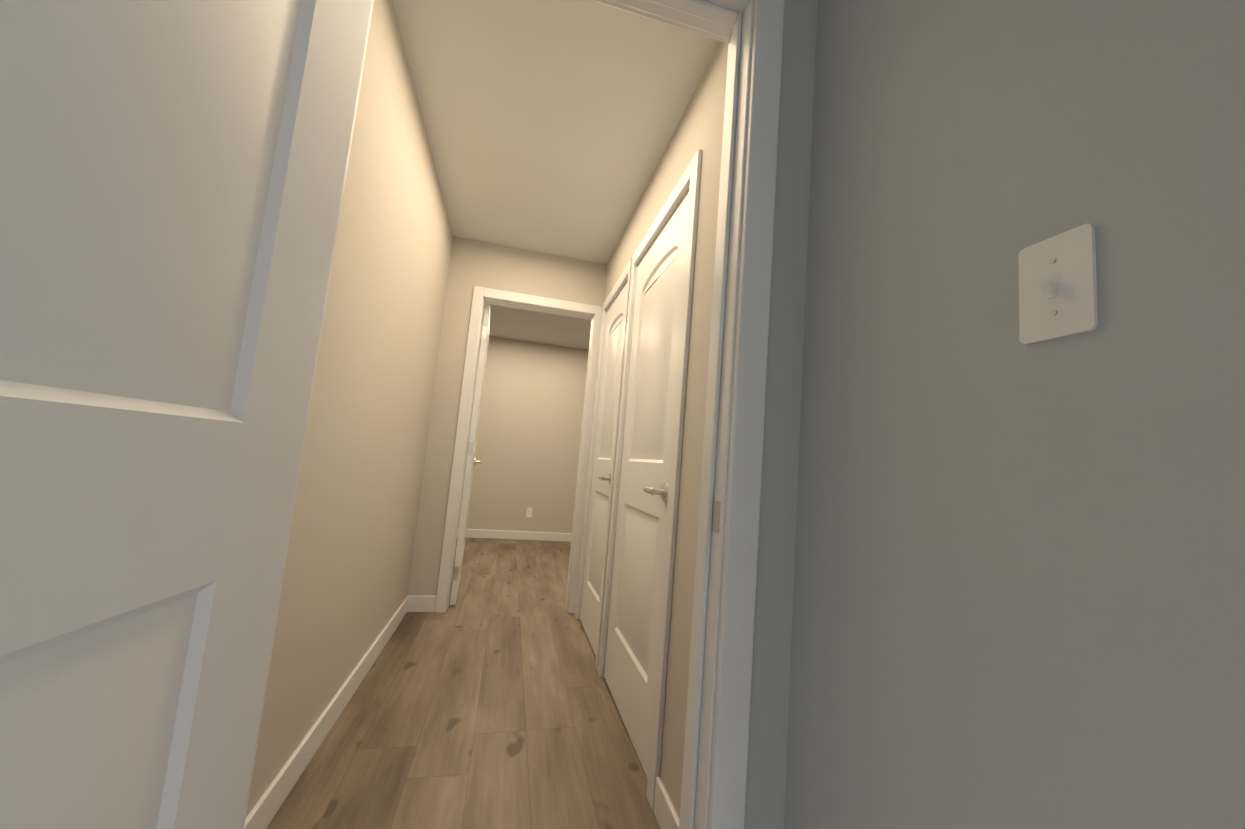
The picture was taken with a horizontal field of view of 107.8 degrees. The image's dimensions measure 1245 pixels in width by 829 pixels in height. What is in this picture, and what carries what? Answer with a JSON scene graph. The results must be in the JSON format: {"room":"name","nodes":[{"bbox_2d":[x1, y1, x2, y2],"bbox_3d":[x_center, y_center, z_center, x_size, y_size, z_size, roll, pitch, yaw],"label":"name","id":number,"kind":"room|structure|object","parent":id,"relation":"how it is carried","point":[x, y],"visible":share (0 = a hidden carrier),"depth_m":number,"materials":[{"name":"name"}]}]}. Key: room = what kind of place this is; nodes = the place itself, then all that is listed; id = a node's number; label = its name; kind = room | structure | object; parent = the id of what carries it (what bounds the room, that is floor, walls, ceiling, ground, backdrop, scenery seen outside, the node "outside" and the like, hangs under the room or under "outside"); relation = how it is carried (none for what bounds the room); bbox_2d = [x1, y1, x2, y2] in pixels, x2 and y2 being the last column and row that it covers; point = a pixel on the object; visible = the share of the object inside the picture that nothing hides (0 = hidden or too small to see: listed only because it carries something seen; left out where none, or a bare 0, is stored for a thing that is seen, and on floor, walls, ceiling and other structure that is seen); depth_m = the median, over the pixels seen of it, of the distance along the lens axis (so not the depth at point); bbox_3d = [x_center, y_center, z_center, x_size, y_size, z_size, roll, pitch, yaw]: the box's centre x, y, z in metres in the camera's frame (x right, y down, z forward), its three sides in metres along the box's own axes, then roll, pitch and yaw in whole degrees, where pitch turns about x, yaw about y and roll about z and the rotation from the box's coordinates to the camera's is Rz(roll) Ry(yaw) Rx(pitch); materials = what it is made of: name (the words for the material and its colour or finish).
{"room":"bedroom","nodes":[
{"label":"bedroom","id":0,"kind":"room"},
{"bbox_2d":[246,0,452,816],"bbox_3d":[-1.028,-0.091,1.845,0.110,2.440,2.210,6,-6,-13],"label":"wall","id":1,"kind":"structure","parent":0,"point":[345,585],"depth_m":1.59,"materials":[{"name":"paint"}]},
{"bbox_2d":[244,595,419,828],"bbox_3d":[-1.052,1.077,1.738,0.040,0.100,2.210,6,-6,-13],"label":"baseboard","id":2,"kind":"structure","parent":1,"relation":"attached to","point":[263,811],"depth_m":1.47,"materials":[{"name":"white wood"}]},
{"bbox_2d":[266,537,659,828],"bbox_3d":[0.347,1.207,1.121,5.250,0.060,9.570,6,-6,-13],"label":"floor","id":3,"kind":"structure","parent":0,"point":[486,701],"depth_m":1.68,"materials":[{"name":"laminate"}]},
{"bbox_2d":[407,236,606,595],"bbox_3d":[-0.701,0.072,3.111,3.700,2.440,0.110,6,-6,-13],"label":"wall","id":4,"kind":"structure","parent":0,"point":[473,263],"depth_m":3.02,"materials":[{"name":"paint"}]},
{"bbox_2d":[416,595,435,611],"bbox_3d":[-1.885,1.121,2.792,1.420,0.100,0.014,6,-6,-13],"label":"baseboard","id":5,"kind":"structure","parent":4,"relation":"attached to","point":[426,603],"depth_m":2.82,"materials":[{"name":"white wood"}]},
{"bbox_2d":[450,304,489,604],"bbox_3d":[-1.148,0.265,3.419,0.152,2.030,0.764,6,-6,-13],"label":"door","id":6,"kind":"structure","parent":4,"relation":"in","point":[471,461],"depth_m":3.10,"materials":[{"name":"painted wood"},{"name":"brushed nickel"}]},
{"bbox_2d":[434,286,602,612],"bbox_3d":[-0.665,0.237,3.105,0.900,2.118,0.142,6,-6,-13],"label":"door frame","id":7,"kind":"structure","parent":4,"relation":"attached to","point":[482,296],"depth_m":3.06,"materials":[{"name":"white wood"}]},
{"bbox_2d":[458,336,588,533],"bbox_3d":[-1.321,0.290,5.626,3.700,2.440,0.110,6,-6,-13],"label":"wall","id":8,"kind":"structure","parent":0,"point":[529,432],"depth_m":5.61,"materials":[{"name":"paint"}]},
{"bbox_2d":[457,528,571,541],"bbox_3d":[-1.402,1.445,5.442,3.700,0.100,0.014,6,-6,-13],"label":"baseboard","id":9,"kind":"structure","parent":8,"relation":"attached to","point":[470,533],"depth_m":5.47,"materials":[{"name":"white wood"}]},
{"bbox_2d":[526,507,532,516],"bbox_3d":[-1.138,1.194,5.532,0.070,0.115,0.008,6,-6,-13],"label":"outlet","id":10,"kind":"object","parent":8,"relation":"attached to","point":[528,512],"visible":1,"depth_m":5.53,"materials":[{"name":"white plastic"}]},
{"bbox_2d":[392,0,720,349],"bbox_3d":[0.552,-1.280,1.387,5.250,0.080,9.570,6,-6,-13],"label":"ceiling","id":11,"kind":"structure","parent":0,"point":[550,126],"depth_m":1.90,"materials":[{"name":"paint"}]},
{"bbox_2d":[744,0,817,828],"bbox_3d":[-0.171,-0.125,0.861,1.090,2.440,0.110,6,-6,-13],"label":"door casing","id":12,"kind":"structure","parent":0,"point":[767,750],"depth_m":0.91,"materials":[{"name":"grey paint"}]},
{"bbox_2d":[0,0,371,828],"bbox_3d":[-0.497,-0.011,0.337,0.177,2.030,0.762,6,-6,-13],"label":"entry door","id":13,"kind":"structure","parent":12,"relation":"in","point":[172,172],"depth_m":0.45,"materials":[{"name":"white painted wood"}]},
{"bbox_2d":[242,0,784,828],"bbox_3d":[-0.179,0.035,0.845,0.900,2.118,0.142,6,-6,-13],"label":"door frame","id":14,"kind":"structure","parent":12,"relation":"attached to","point":[714,776],"depth_m":0.90,"materials":[{"name":"white wood"}]},
{"bbox_2d":[712,500,720,532],"bbox_3d":[0.184,0.200,0.890,0.002,0.060,0.028,6,-6,-13],"label":"strike plate","id":15,"kind":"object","parent":14,"relation":"attached to","point":[716,516],"depth_m":0.89,"materials":[{"name":"silver metal"}]},
{"bbox_2d":[604,0,1244,828],"bbox_3d":[0.215,-0.001,1.725,0.140,2.440,3.020,6,-6,-13],"label":"wall","id":16,"kind":"structure","parent":0,"point":[1020,586],"depth_m":0.54,"materials":[{"name":"grey paint"}]},
{"bbox_2d":[580,282,627,655],"bbox_3d":[-0.097,0.275,2.705,0.150,2.030,0.663,6,-6,-13],"label":"hall door","id":17,"kind":"structure","parent":16,"relation":"in","point":[598,510],"depth_m":2.70,"materials":[{"name":"painted wood"},{"name":"brushed nickel"}]},
{"bbox_2d":[575,149,701,811],"bbox_3d":[0.036,0.207,2.284,0.126,2.118,1.680,6,-6,-13],"label":"door frame","id":18,"kind":"structure","parent":16,"relation":"attached to","point":[689,181],"depth_m":1.61,"materials":[{"name":"white wood"}]},
{"bbox_2d":[604,192,688,779],"bbox_3d":[0.102,0.206,1.902,0.150,2.030,0.763,6,-6,-13],"label":"hall door","id":19,"kind":"structure","parent":16,"relation":"in","point":[631,654],"depth_m":1.83,"materials":[{"name":"painted wood"},{"name":"brushed nickel"}]},
{"bbox_2d":[654,777,679,828],"bbox_3d":[0.157,1.111,1.129,0.014,0.100,0.460,6,-6,-13],"label":"baseboard","id":20,"kind":"structure","parent":16,"relation":"attached to","point":[665,813],"depth_m":1.28,"materials":[{"name":"white wood"}]},
{"bbox_2d":[1019,224,1097,343],"bbox_3d":[0.471,-0.141,0.498,0.018,0.115,0.070,6,-6,-13],"label":"light switch","id":21,"kind":"object","parent":16,"relation":"attached to","point":[1057,286],"visible":1,"depth_m":0.49,"materials":[{"name":"white plastic"}]}
]}

